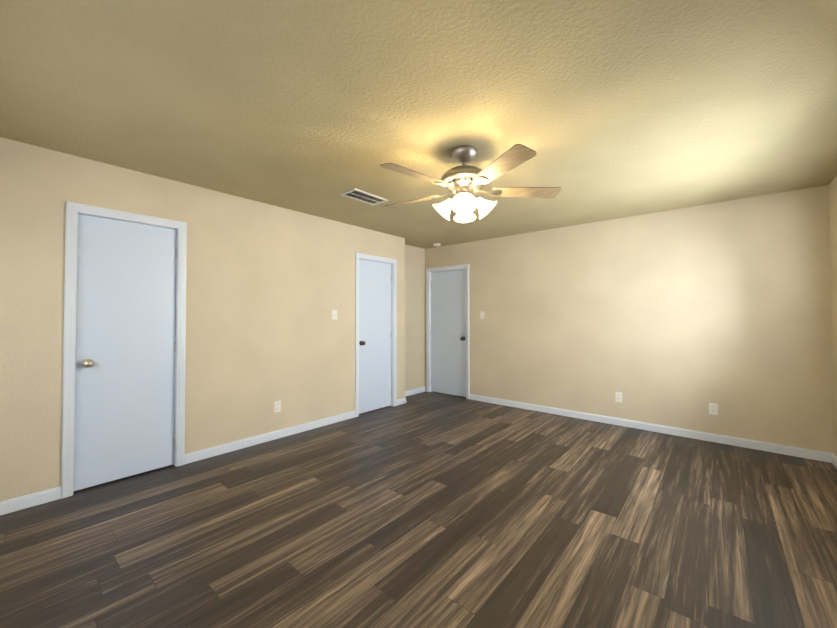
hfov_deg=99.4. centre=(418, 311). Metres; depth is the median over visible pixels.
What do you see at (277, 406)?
outlet
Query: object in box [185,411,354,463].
baseboard
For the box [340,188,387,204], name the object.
ceiling vent
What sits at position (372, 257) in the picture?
door frame
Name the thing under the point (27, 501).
baseboard
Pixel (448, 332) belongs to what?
entry door
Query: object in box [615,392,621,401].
outlet
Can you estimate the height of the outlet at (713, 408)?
0.115 m
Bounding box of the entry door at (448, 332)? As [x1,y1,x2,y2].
[430,269,465,396]
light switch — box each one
[332,310,336,318]
[480,311,483,318]
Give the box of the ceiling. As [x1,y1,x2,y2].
[0,0,836,248]
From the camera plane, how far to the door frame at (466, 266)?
6.00 m
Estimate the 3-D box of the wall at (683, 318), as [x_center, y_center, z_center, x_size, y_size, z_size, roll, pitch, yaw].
[1.952,0.129,4.607,4.720,2.440,0.120,-1,-1,40]
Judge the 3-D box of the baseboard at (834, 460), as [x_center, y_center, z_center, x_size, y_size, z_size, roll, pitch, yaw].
[1.864,1.250,1.024,0.014,0.085,5.440,-1,-1,40]
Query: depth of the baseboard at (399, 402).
5.14 m
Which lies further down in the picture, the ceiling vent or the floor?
the floor
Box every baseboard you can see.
[0,486,60,515]
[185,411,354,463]
[397,398,404,405]
[405,387,425,396]
[469,394,831,462]
[832,453,836,468]
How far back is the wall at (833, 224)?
3.04 m
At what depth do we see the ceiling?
1.89 m
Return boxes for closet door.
[73,214,176,490]
[359,259,391,413]
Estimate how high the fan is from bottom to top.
0.516 m
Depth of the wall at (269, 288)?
3.24 m
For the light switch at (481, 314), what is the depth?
5.36 m
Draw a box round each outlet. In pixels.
[274,400,280,411]
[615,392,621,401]
[709,403,717,414]
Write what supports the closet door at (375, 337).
in the wall at (269, 288)
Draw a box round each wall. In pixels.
[0,137,404,501]
[405,245,424,390]
[425,185,833,452]
[829,176,836,456]
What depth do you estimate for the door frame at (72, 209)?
2.55 m
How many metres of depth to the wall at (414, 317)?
5.88 m
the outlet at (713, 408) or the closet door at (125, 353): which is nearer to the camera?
the closet door at (125, 353)
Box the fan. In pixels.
[380,144,560,223]
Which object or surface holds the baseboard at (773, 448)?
attached to the wall at (683, 318)
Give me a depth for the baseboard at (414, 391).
5.85 m
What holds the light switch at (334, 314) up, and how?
attached to the wall at (269, 288)
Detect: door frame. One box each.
[61,201,186,498]
[355,253,396,416]
[426,264,469,398]
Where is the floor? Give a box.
[0,391,836,627]

